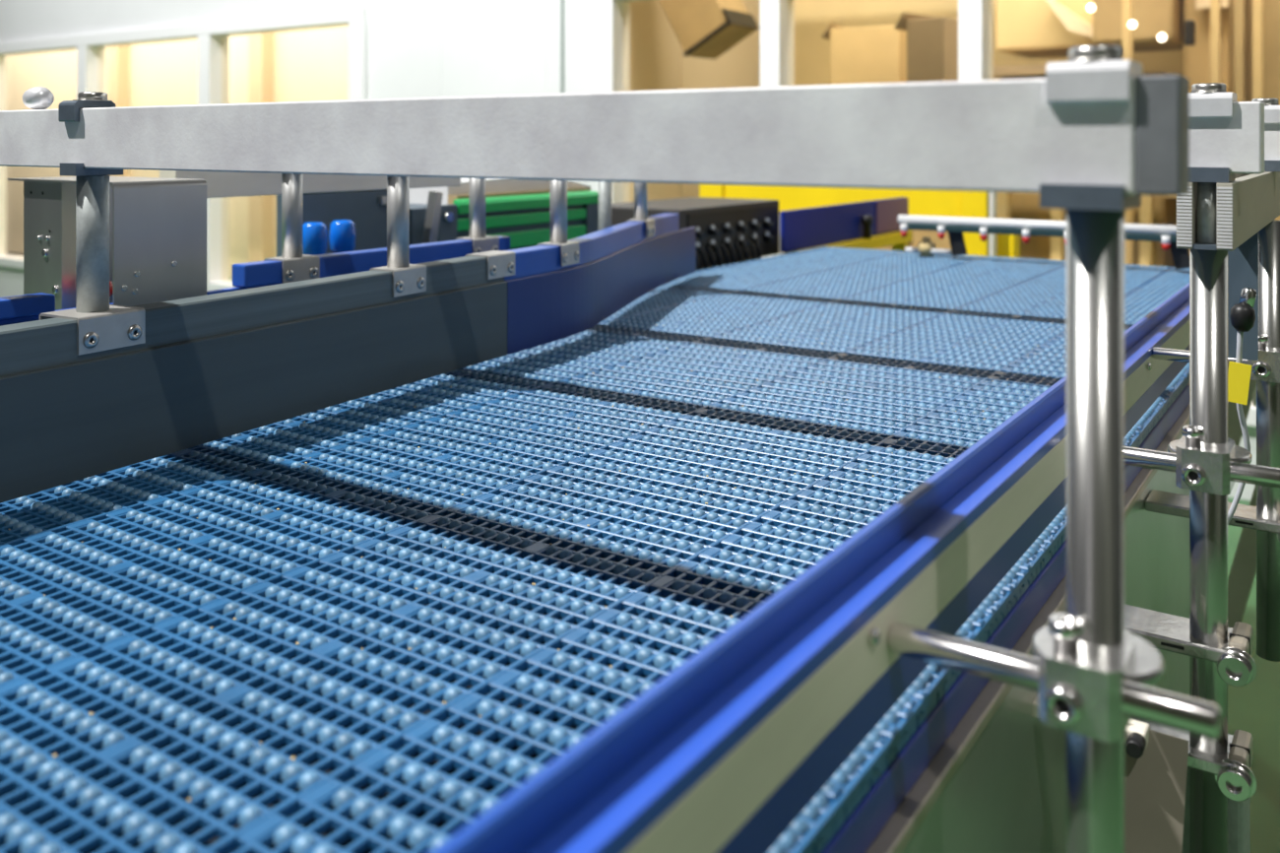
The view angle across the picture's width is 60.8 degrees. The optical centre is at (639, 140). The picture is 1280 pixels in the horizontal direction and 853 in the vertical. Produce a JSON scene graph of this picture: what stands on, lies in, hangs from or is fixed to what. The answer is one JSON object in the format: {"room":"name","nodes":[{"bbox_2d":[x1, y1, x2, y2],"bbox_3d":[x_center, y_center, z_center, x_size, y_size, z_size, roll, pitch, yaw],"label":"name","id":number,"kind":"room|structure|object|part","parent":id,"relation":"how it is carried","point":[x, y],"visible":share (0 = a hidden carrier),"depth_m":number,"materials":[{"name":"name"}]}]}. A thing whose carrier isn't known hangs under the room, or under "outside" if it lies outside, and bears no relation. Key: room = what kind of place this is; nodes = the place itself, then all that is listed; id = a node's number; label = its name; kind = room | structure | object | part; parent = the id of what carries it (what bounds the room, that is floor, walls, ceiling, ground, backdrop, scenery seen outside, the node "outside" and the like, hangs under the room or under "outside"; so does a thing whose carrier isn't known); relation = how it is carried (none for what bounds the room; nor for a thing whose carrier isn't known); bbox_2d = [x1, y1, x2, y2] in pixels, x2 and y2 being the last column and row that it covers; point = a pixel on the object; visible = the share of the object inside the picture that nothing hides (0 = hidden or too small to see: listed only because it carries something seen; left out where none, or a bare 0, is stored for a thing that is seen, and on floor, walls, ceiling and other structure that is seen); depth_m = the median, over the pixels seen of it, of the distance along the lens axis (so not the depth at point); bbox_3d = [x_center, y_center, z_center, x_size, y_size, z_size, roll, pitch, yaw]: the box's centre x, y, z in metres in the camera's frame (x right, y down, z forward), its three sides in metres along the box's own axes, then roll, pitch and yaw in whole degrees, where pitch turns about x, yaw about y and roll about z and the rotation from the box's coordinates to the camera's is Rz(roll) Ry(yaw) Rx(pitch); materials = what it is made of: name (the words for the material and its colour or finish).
{"room":"factory floor","nodes":[
{"label":"factory floor","id":0,"kind":"room"},
{"bbox_2d":[159,170,460,197],"bbox_3d":[-0.555,0.060,1.951,0.045,0.060,0.630,0,0,34],"label":"beam","id":1,"kind":"structure","parent":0,"point":[220,184],"depth_m":1.83,"materials":[{"name":"metal"}]},
{"bbox_2d":[5,25,688,277],"bbox_3d":[-4.359,-0.850,11.941,11.400,4.700,0.100,0,0,34],"label":"wall","id":2,"kind":"structure","parent":0,"point":[310,65],"depth_m":12.42,"materials":[{"name":"beige paint"}]},
{"bbox_2d":[107,32,273,261],"bbox_3d":[-5.124,-0.850,12.308,2.920,4.700,0.150,0,0,34],"label":"trim","id":3,"kind":"structure","parent":2,"relation":"attached to","point":[261,45],"depth_m":11.52,"materials":[{"name":"beige"}]},
{"bbox_2d":[465,250,514,279],"bbox_3d":[-0.230,0.192,1.691,0.046,0.036,0.070,0,0,29],"label":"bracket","id":4,"kind":"object","parent":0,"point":[500,264],"visible":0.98,"depth_m":1.68,"materials":[{"name":"metal"}]},
{"bbox_2d":[0,0,1256,500],"bbox_3d":[-1.187,-0.850,7.171,18.000,4.700,0.150,0,0,34],"label":"wall","id":5,"kind":"structure","parent":0,"point":[489,47],"depth_m":7.24,"materials":[{"name":"white paint"}]},
{"bbox_2d":[0,6,368,290],"bbox_3d":[-5.091,0.128,9.769,7.820,2.105,0.180,0,0,34],"label":"window","id":6,"kind":"structure","parent":5,"relation":"in","point":[212,36],"depth_m":8.56,"materials":[{"name":"white"}]},
{"bbox_2d":[440,0,547,97],"bbox_3d":[-0.939,-0.850,6.912,0.900,4.700,0.005,0,0,34],"label":"trim","id":7,"kind":"structure","parent":5,"relation":"attached to","point":[545,1],"depth_m":6.67,"materials":[{"name":"white paint"}]},
{"bbox_2d":[561,0,564,93],"bbox_3d":[-0.466,-0.850,6.592,0.022,4.700,0.010,0,0,34],"label":"trim","id":8,"kind":"structure","parent":5,"relation":"attached to","point":[562,1],"depth_m":6.59,"materials":[{"name":"grey"}]},
{"bbox_2d":[596,0,1256,426],"bbox_3d":[2.442,0.128,4.675,6.408,2.105,0.180,0,0,34],"label":"window frame","id":9,"kind":"structure","parent":5,"relation":"in","point":[975,17],"depth_m":5.77,"materials":[{"name":"white"}]},
{"bbox_2d":[629,0,760,201],"bbox_3d":[0.141,-0.850,8.572,0.130,4.700,3.640,0,0,34],"label":"panel","id":10,"kind":"structure","parent":0,"point":[654,45],"depth_m":8.58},
{"bbox_2d":[658,0,759,59],"bbox_3d":[0.383,-1.079,7.702,0.818,1.004,0.412,0,0,34],"label":"carton","id":11,"kind":"object","parent":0,"point":[703,29],"visible":1,"depth_m":7.50,"materials":[{"name":"brown cardboard"}]},
{"bbox_2d":[228,277,1279,852],"bbox_3d":[-1.633,1.550,4.726,20.000,0.100,14.000,0,0,34],"label":"floor","id":12,"kind":"structure","parent":0,"point":[1253,708],"depth_m":2.80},
{"bbox_2d":[276,189,386,256],"bbox_3d":[-0.580,0.798,2.209,0.196,1.403,0.370,0,0,34],"label":"control panel","id":13,"kind":"object","parent":12,"relation":"on","point":[367,209],"depth_m":2.20,"materials":[{"name":"grey metal"}]},
{"bbox_3d":[-0.614,0.202,2.056,0.050,0.098,0.050,0,0,34],"label":"blue cap","id":14,"kind":"part","parent":13,"relation":"part of","materials":[{"name":"blue plastic"}]},
{"bbox_3d":[-0.575,0.202,2.113,0.050,0.098,0.050,0,0,34],"label":"blue cap","id":15,"kind":"part","parent":13,"relation":"part of","materials":[{"name":"blue plastic"}]},
{"bbox_2d":[409,178,598,250],"bbox_3d":[-0.472,0.793,2.806,0.474,1.414,0.720,0,0,34],"label":"machine","id":16,"kind":"object","parent":12,"relation":"on","point":[516,209],"visible":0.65,"depth_m":2.66,"materials":[{"name":"green metal"}]},
{"bbox_3d":[-0.440,0.242,2.478,0.014,0.195,0.063,0,0,34],"label":"plate","id":17,"kind":"part","parent":16,"relation":"part of","materials":[{"name":"grey metal"}]},
{"bbox_3d":[-0.291,0.139,2.756,0.030,0.023,0.520,0,0,34],"label":"rail","id":18,"kind":"part","parent":16,"relation":"part of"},
{"bbox_3d":[-0.128,0.254,2.944,0.014,0.172,0.065,0,0,34],"label":"post","id":19,"kind":"part","parent":16,"relation":"part of","materials":[{"name":"grey metal"}]},
{"bbox_2d":[0,366,1279,852],"bbox_3d":[0.229,0.928,1.754,1.454,1.144,3.362,0,0,34],"label":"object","id":20,"kind":"structure","parent":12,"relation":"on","point":[983,772],"depth_m":0.86,"materials":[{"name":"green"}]},
{"bbox_2d":[0,246,1189,852],"bbox_3d":[0.188,0.349,1.813,1.258,0.021,3.313,0,0,34],"label":"conveyor belt","id":21,"kind":"object","parent":20,"relation":"on","point":[899,420],"visible":0.73,"depth_m":0.92,"materials":[{"name":"plastic"}]},
{"bbox_2d":[39,91,145,355],"bbox_3d":[-0.559,0.080,1.117,0.067,0.260,0.074,0,0,29],"label":"support post","id":22,"kind":"object","parent":21,"relation":"on","point":[102,325],"visible":0.97,"depth_m":1.10,"materials":[{"name":"metal"}]},
{"bbox_2d":[0,74,1189,195],"bbox_3d":[-0.279,-0.003,0.927,1.339,0.060,0.032,0,0,34],"label":"cross beam","id":23,"kind":"structure","parent":22,"relation":"on","point":[985,135],"depth_m":0.70,"materials":[{"name":"metal"}]},
{"bbox_2d":[22,86,54,109],"bbox_3d":[-0.647,-0.046,1.176,0.032,0.025,0.025,0,0,34],"label":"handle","id":24,"kind":"object","parent":23,"relation":"on","point":[37,97],"visible":0.97,"depth_m":1.17,"materials":[{"name":"silver metal"}]},
{"bbox_2d":[1039,45,1143,852],"bbox_3d":[0.239,0.325,0.577,0.042,0.750,0.050,0,0,34],"label":"upright post","id":25,"kind":"object","parent":23,"relation":"attached to","point":[1095,214],"visible":0.95,"depth_m":0.56,"materials":[{"name":"silver metal"}]},
{"bbox_2d":[1031,612,1164,742],"bbox_3d":[0.237,0.269,0.572,0.065,0.050,0.084,0,0,34],"label":"clamp","id":26,"kind":"object","parent":25,"relation":"attached to","point":[1081,684],"visible":0.94,"depth_m":0.55,"materials":[{"name":"metal"}]},
{"bbox_2d":[887,621,1220,740],"bbox_3d":[0.208,0.277,0.565,0.163,0.016,0.016,0,0,34],"label":"rod","id":27,"kind":"object","parent":26,"relation":"attached to","point":[1190,715],"visible":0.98,"depth_m":0.57,"materials":[{"name":"metal"}]},
{"bbox_2d":[1055,699,1070,712],"bbox_3d":[0.211,0.281,0.545,0.008,0.007,0.001,0,0,34],"label":"socket","id":28,"kind":"object","parent":26,"relation":"attached to","point":[1061,705],"depth_m":0.54,"materials":[{"name":"black metal"}]},
{"bbox_2d":[7,176,206,310],"bbox_3d":[-0.724,0.148,1.482,0.264,0.194,0.130,0,0,34],"label":"housing","id":29,"kind":"object","parent":21,"relation":"attached to","point":[158,225],"visible":0.82,"depth_m":1.44,"materials":[{"name":"silver metal"}]},
{"bbox_3d":[-0.801,0.150,1.467,0.098,0.190,0.003,0,0,34],"label":"plate","id":30,"kind":"part","parent":29,"relation":"part of","materials":[{"name":"silver metal"}]},
{"bbox_3d":[-0.729,0.150,1.490,0.003,0.190,0.117,0,0,34],"label":"plate","id":31,"kind":"part","parent":29,"relation":"part of","materials":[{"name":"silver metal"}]},
{"bbox_2d":[109,280,112,296],"bbox_3d":[-0.707,0.196,1.444,0.021,0.024,0.021,0,0,34],"label":"lamp","id":32,"kind":"object","parent":29,"relation":"attached to","point":[110,283],"visible":0.15,"depth_m":1.44,"materials":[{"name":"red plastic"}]},
{"bbox_2d":[0,256,507,503],"bbox_3d":[-0.535,0.254,1.134,0.043,0.155,1.289,0,0,29],"label":"guard","id":33,"kind":"object","parent":21,"relation":"on","point":[209,367],"visible":0.79,"depth_m":1.22,"materials":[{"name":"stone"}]},
{"bbox_2d":[0,235,510,325],"bbox_3d":[-0.707,0.254,1.353,0.032,0.155,1.650,0,0,34],"label":"guard","id":34,"kind":"object","parent":21,"relation":"on","point":[14,309],"visible":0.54,"depth_m":1.60,"materials":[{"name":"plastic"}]},
{"bbox_2d":[264,173,319,283],"bbox_3d":[-0.520,0.080,1.633,0.049,0.260,0.066,0,0,34],"label":"support post","id":35,"kind":"object","parent":21,"relation":"on","point":[297,266],"visible":0.67,"depth_m":1.62,"materials":[{"name":"metal"}]},
{"bbox_2d":[369,176,426,297],"bbox_3d":[-0.333,0.080,1.506,0.052,0.260,0.070,0,0,34],"label":"support post","id":36,"kind":"object","parent":21,"relation":"on","point":[408,279],"visible":0.66,"depth_m":1.49,"materials":[{"name":"metal"}]},
{"bbox_2d":[1189,101,1264,173],"bbox_3d":[-0.027,-0.003,1.299,1.339,0.060,0.032,0,0,34],"label":"cross beam","id":37,"kind":"structure","parent":36,"relation":"on","point":[1237,143],"depth_m":0.92,"materials":[{"name":"metal"}]},
{"bbox_2d":[1189,82,1237,182],"bbox_3d":[0.492,-0.007,0.948,0.042,0.084,0.050,0,0,34],"label":"clamp","id":38,"kind":"object","parent":37,"relation":"attached to","point":[1211,99],"visible":0.83,"depth_m":0.93,"materials":[{"name":"metal"}]},
{"bbox_2d":[1176,171,1279,251],"bbox_3d":[1.112,0.064,1.863,0.043,0.056,2.268,0,0,34],"label":"beam","id":39,"kind":"structure","parent":37,"relation":"attached to","point":[1212,216],"depth_m":0.93,"materials":[{"name":"metal"}]},
{"bbox_3d":[1.100,0.064,1.871,0.012,0.056,2.267,0,0,34],"label":"plate","id":40,"kind":"part","parent":39,"relation":"part of","materials":[{"name":"metal"}]},
{"bbox_2d":[1227,231,1258,523],"bbox_3d":[0.645,0.267,1.188,0.045,0.349,0.046,0,0,34],"label":"sensor","id":41,"kind":"object","parent":39,"relation":"attached to","point":[1243,262],"visible":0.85,"depth_m":1.19,"materials":[{"name":"black metal"}]},
{"bbox_2d":[1227,361,1251,404],"bbox_3d":[0.641,0.260,1.170,0.025,0.045,0.002,0,0,34],"label":"tag","id":42,"kind":"object","parent":41,"relation":"hanging from","point":[1239,374],"visible":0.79,"depth_m":1.17,"materials":[{"name":"yellow plastic"}]},
{"bbox_3d":[0.659,0.166,1.205,0.040,0.148,0.004,0,0,34],"label":"plate","id":43,"kind":"part","parent":41,"relation":"part of","materials":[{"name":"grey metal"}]},
{"bbox_3d":[1.125,0.064,1.854,0.012,0.056,2.267,0,0,34],"label":"plate","id":44,"kind":"part","parent":39,"relation":"part of","materials":[{"name":"metal"}]},
{"bbox_2d":[455,178,499,253],"bbox_3d":[-0.293,0.080,1.968,0.049,0.260,0.066,0,0,34],"label":"support post","id":45,"kind":"object","parent":21,"relation":"on","point":[481,242],"visible":0.5,"depth_m":1.95,"materials":[{"name":"metal"}]},
{"bbox_2d":[8,300,1057,801],"bbox_3d":[0.002,0.342,1.352,0.991,0.002,1.750,0,0,34],"label":"crumbs","id":46,"kind":"object","parent":21,"relation":"on","point":[297,643],"visible":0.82,"depth_m":1.01,"materials":[{"name":"brown"}]},
{"bbox_2d":[537,180,579,266],"bbox_3d":[-0.140,0.080,1.864,0.055,0.260,0.062,0,0,24],"label":"support post","id":47,"kind":"object","parent":21,"relation":"on","point":[570,250],"visible":0.63,"depth_m":1.85,"materials":[{"name":"metal"}]},
{"bbox_2d":[1264,124,1279,160],"bbox_3d":[0.191,-0.003,1.640,1.359,0.060,0.032,0,0,34],"label":"cross beam","id":48,"kind":"structure","parent":47,"relation":"on","point":[1271,131],"depth_m":1.26,"materials":[{"name":"metal"}]},
{"bbox_2d":[1251,98,1279,171],"bbox_3d":[0.729,-0.007,1.276,0.042,0.084,0.050,0,0,34],"label":"clamp","id":49,"kind":"object","parent":48,"relation":"attached to","point":[1271,106],"visible":0.48,"depth_m":1.25,"materials":[{"name":"metal"}]},
{"bbox_2d":[504,212,696,354],"bbox_3d":[-0.038,0.254,2.226,0.082,0.155,1.123,0,0,18],"label":"guard","id":50,"kind":"object","parent":21,"relation":"on","point":[547,301],"visible":0.94,"depth_m":1.95,"materials":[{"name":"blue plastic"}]},
{"bbox_2d":[598,181,611,230],"bbox_3d":[-0.082,0.139,2.465,0.043,0.376,0.050,0,0,34],"label":"support post","id":51,"kind":"object","parent":21,"relation":"on","point":[605,187],"visible":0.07,"depth_m":2.45,"materials":[{"name":"metal"}]},
{"bbox_2d":[627,182,654,237],"bbox_3d":[0.000,0.080,2.409,0.057,0.260,0.060,0,0,15],"label":"support post","id":52,"kind":"object","parent":21,"relation":"on","point":[640,188],"visible":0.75,"depth_m":2.40,"materials":[{"name":"metal"}]},
{"bbox_2d":[897,214,1189,269],"bbox_3d":[1.156,0.277,2.994,0.920,0.116,0.060,0,0,34],"label":"bar","id":53,"kind":"object","parent":21,"relation":"on","point":[955,226],"visible":0.77,"depth_m":3.06,"materials":[{"name":"silver metal"}]},
{"bbox_2d":[917,236,935,256],"bbox_3d":[0.851,0.316,3.239,0.052,0.064,0.051,0,0,34],"label":"fitting","id":54,"kind":"object","parent":53,"relation":"attached to","point":[925,246],"visible":0.81,"depth_m":3.22,"materials":[{"name":"brown"}]},
{"bbox_3d":[0.854,0.325,3.225,0.140,0.016,0.016,0,0,34],"label":"rod","id":55,"kind":"part","parent":53,"relation":"part of","materials":[{"name":"silver metal"}]},
{"bbox_2d":[430,282,1189,852],"bbox_3d":[0.643,0.273,1.376,0.032,0.089,3.160,0,0,34],"label":"rail","id":56,"kind":"object","parent":20,"relation":"attached to","point":[725,751],"visible":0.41,"depth_m":0.53,"materials":[{"name":"blue plastic"}]},
{"bbox_3d":[0.651,0.276,1.371,0.006,0.036,3.160,0,0,34],"label":"plate","id":57,"kind":"part","parent":56,"relation":"part of","materials":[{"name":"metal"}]},
{"bbox_3d":[0.322,0.676,0.899,0.003,0.548,2.050,0,0,34],"label":"panel","id":58,"kind":"part","parent":20,"relation":"part of","materials":[{"name":"green metal"}]},
{"bbox_3d":[0.363,0.469,0.883,0.087,0.013,0.020,0,0,34],"label":"gusset arm","id":59,"kind":"part","parent":20,"relation":"part of","materials":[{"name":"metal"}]},
{"bbox_3d":[0.459,0.435,0.974,0.140,0.012,0.055,0,0,34],"label":"plate","id":60,"kind":"part","parent":20,"relation":"part of","materials":[{"name":"metal"}]},
{"bbox_3d":[0.459,0.530,0.974,0.140,0.012,0.055,0,0,34],"label":"plate","id":61,"kind":"part","parent":20,"relation":"part of","materials":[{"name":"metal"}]},
{"bbox_3d":[0.462,0.440,0.969,0.152,0.034,0.068,0,0,34],"label":"post bracket","id":62,"kind":"part","parent":20,"relation":"part of","materials":[{"name":"silver metal"}]},
{"bbox_3d":[0.462,0.535,0.969,0.152,0.034,0.068,0,0,34],"label":"post bracket","id":63,"kind":"part","parent":20,"relation":"part of","materials":[{"name":"silver metal"}]},
{"bbox_2d":[1189,249,1227,852],"bbox_3d":[0.493,0.377,0.947,0.030,0.567,0.030,0,0,34],"label":"upright post","id":64,"kind":"object","parent":20,"relation":"attached to","point":[1208,269],"visible":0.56,"depth_m":0.94,"materials":[{"name":"silver metal"}]},
{"bbox_2d":[1167,424,1252,495],"bbox_3d":[0.489,0.268,0.941,0.065,0.050,0.087,0,0,34],"label":"clamp","id":65,"kind":"object","parent":64,"relation":"attached to","point":[1203,467],"visible":0.98,"depth_m":0.91,"materials":[{"name":"metal"}]},
{"bbox_2d":[1188,471,1198,479],"bbox_3d":[0.463,0.280,0.913,0.008,0.007,0.001,0,0,34],"label":"socket","id":66,"kind":"object","parent":65,"relation":"attached to","point":[1191,475],"depth_m":0.91,"materials":[{"name":"black"}]},
{"bbox_2d":[1124,446,1279,488],"bbox_3d":[0.492,0.276,0.912,0.246,0.016,0.016,0,0,34],"label":"rod","id":67,"kind":"object","parent":65,"relation":"attached to","point":[1264,476],"visible":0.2,"depth_m":0.91,"materials":[{"name":"metal"}]},
{"bbox_3d":[0.697,0.448,1.299,0.170,0.034,0.068,0,0,34],"label":"post bracket","id":68,"kind":"part","parent":20,"relation":"part of","materials":[{"name":"silver metal"}]},
{"bbox_3d":[0.517,1.016,1.001,0.068,0.928,0.068,0,0,34],"label":"leg","id":69,"kind":"part","parent":20,"relation":"part of","materials":[{"name":"metal"}]},
{"bbox_2d":[1256,219,1279,661],"bbox_3d":[0.735,0.346,1.273,0.030,0.507,0.030,0,0,34],"label":"upright post","id":70,"kind":"object","parent":20,"relation":"attached to","point":[1267,393],"visible":0.77,"depth_m":1.26,"materials":[{"name":"silver metal"}]},
{"bbox_2d":[1247,333,1279,383],"bbox_3d":[0.732,0.247,1.267,0.065,0.050,0.086,0,0,34],"label":"clamp","id":71,"kind":"object","parent":70,"relation":"attached to","point":[1267,366],"visible":0.77,"depth_m":1.24,"materials":[{"name":"metal"}]},
{"bbox_2d":[1152,347,1247,366],"bbox_3d":[0.732,0.256,1.239,0.276,0.014,0.014,0,0,34],"label":"rod","id":72,"kind":"object","parent":71,"relation":"attached to","point":[1174,354],"visible":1,"depth_m":1.30,"materials":[{"name":"metal"}]},
{"bbox_2d":[1257,366,1265,373],"bbox_3d":[0.705,0.260,1.239,0.008,0.007,0.001,0,0,34],"label":"socket","id":73,"kind":"object","parent":71,"relation":"attached to","point":[1260,369],"depth_m":1.24,"materials":[{"name":"black metal"}]},
{"bbox_2d":[611,196,778,270],"bbox_3d":[0.160,0.845,3.350,0.371,1.310,0.610,0,0,34],"label":"box","id":74,"kind":"object","parent":12,"relation":"on","point":[729,230],"visible":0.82,"depth_m":3.23,"materials":[{"name":"black plastic"}]},
{"bbox_3d":[0.287,0.280,3.277,0.004,0.150,0.550,0,0,34],"label":"plate","id":75,"kind":"part","parent":74,"relation":"part of","materials":[{"name":"black plastic"}]},
{"bbox_2d":[779,196,911,254],"bbox_3d":[0.753,0.861,3.891,0.088,1.278,1.090,0,0,34],"label":"board","id":76,"kind":"object","parent":12,"relation":"on","point":[839,225],"visible":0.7,"depth_m":3.82,"materials":[{"name":"deep blue plastic"}]},
{"bbox_3d":[0.767,0.372,3.912,0.088,0.040,0.940,0,0,34],"label":"rail","id":77,"kind":"part","parent":76,"relation":"part of","materials":[{"name":"metal"}]},
{"bbox_2d":[861,214,872,238],"bbox_3d":[0.819,0.309,3.937,0.040,0.084,0.040,0,0,34],"label":"standoff","id":78,"kind":"object","parent":76,"relation":"on","point":[866,220],"visible":1,"depth_m":3.92,"materials":[{"name":"black plastic"}]},
{"bbox_3d":[0.973,0.284,4.201,0.003,0.121,0.330,0,0,34],"label":"plate","id":79,"kind":"part","parent":76,"relation":"part of","materials":[{"name":"purple"}]},
{"bbox_2d":[699,184,1020,257],"bbox_3d":[0.957,0.750,5.003,1.480,1.500,0.200,0,0,34],"label":"barrier","id":80,"kind":"object","parent":12,"relation":"on","point":[938,203],"visible":0.02,"depth_m":4.75,"materials":[{"name":"paint"}]},
{"bbox_2d":[821,22,912,251],"bbox_3d":[1.463,0.372,7.035,0.544,2.256,0.469,0,0,30],"label":"carton","id":81,"kind":"object","parent":12,"relation":"on","point":[864,54],"visible":0.3,"depth_m":6.82,"materials":[{"name":"cardboard"}]},
{"bbox_2d":[894,11,958,249],"bbox_3d":[1.723,0.386,6.264,0.366,2.227,0.466,0,0,41],"label":"carton","id":82,"kind":"object","parent":12,"relation":"on","point":[931,41],"visible":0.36,"depth_m":6.08,"materials":[{"name":"brown cardboard"}]},
{"bbox_2d":[992,0,1279,268],"bbox_3d":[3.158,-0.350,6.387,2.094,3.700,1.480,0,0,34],"label":"carton","id":83,"kind":"object","parent":12,"relation":"on","point":[1234,43],"visible":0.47,"depth_m":6.16,"materials":[{"name":"brown cardboard"}]},
{"bbox_3d":[2.224,0.850,6.681,0.060,1.300,0.080,0,0,34],"label":"post","id":84,"kind":"part","parent":83,"relation":"part of","materials":[{"name":"brown cardboard"}]},
{"bbox_2d":[992,64,1046,77],"bbox_3d":[2.548,-0.430,6.727,0.663,0.060,0.400,0,0,34],"label":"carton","id":85,"kind":"object","parent":83,"relation":"attached to","point":[1039,70],"depth_m":6.67,"materials":[{"name":"brown cardboard"}]},
{"bbox_3d":[2.487,0.850,6.503,0.060,1.300,0.080,0,0,34],"label":"post","id":86,"kind":"part","parent":83,"relation":"part of","materials":[{"name":"brown cardboard"}]},
{"bbox_3d":[2.975,-1.277,6.439,0.422,1.445,0.800,0,0,34],"label":"door","id":87,"kind":"part","parent":83,"relation":"part of","materials":[{"name":"brown cardboard"}]},
{"bbox_3d":[2.890,0.850,6.230,0.060,1.300,0.080,0,0,34],"label":"post","id":88,"kind":"part","parent":83,"relation":"part of","materials":[{"name":"brown cardboard"}]},
{"bbox_3d":[2.954,-0.579,5.867,0.048,0.135,0.070,0,0,34],"label":"handle","id":89,"kind":"part","parent":83,"relation":"part of","materials":[{"name":"black plastic"}]},
{"bbox_3d":[3.415,-0.050,6.261,0.466,3.100,0.600,0,0,34],"label":"door","id":90,"kind":"part","parent":83,"relation":"part of","materials":[{"name":"cardboard"}]},
{"bbox_3d":[3.633,-0.350,5.873,0.730,3.700,1.000,0,0,34],"label":"door","id":91,"kind":"part","parent":83,"relation":"part of","materials":[{"name":"brown cardboard"}]},
{"bbox_2d":[793,0,1183,85],"bbox_3d":[5.732,-0.850,7.048,10.400,4.700,0.100,0,0,34],"label":"wall","id":92,"kind":"structure","parent":0,"point":[811,18],"depth_m":9.57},
{"bbox_2d":[1087,3,1094,11],"bbox_3d":[2.416,-0.712,5.851,0.044,0.044,0.043,0,0,34],"label":"light","id":93,"kind":"object","parent":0,"point":[1090,7],"visible":1,"depth_m":5.84,"materials":[{"name":"white"}]},
{"bbox_2d":[1128,20,1137,28],"bbox_3d":[2.586,-0.610,5.736,0.044,0.044,0.043,0,0,34],"label":"light","id":94,"kind":"object","parent":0,"point":[1132,24],"visible":1,"depth_m":5.72,"materials":[{"name":"white"}]},
{"bbox_2d":[1156,33,1166,41],"bbox_3d":[2.704,-0.536,5.656,0.044,0.044,0.043,0,0,34],"label":"light","id":95,"kind":"object","parent":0,"point":[1162,36],"visible":1,"depth_m":5.64,"materials":[{"name":"white"}]}
]}

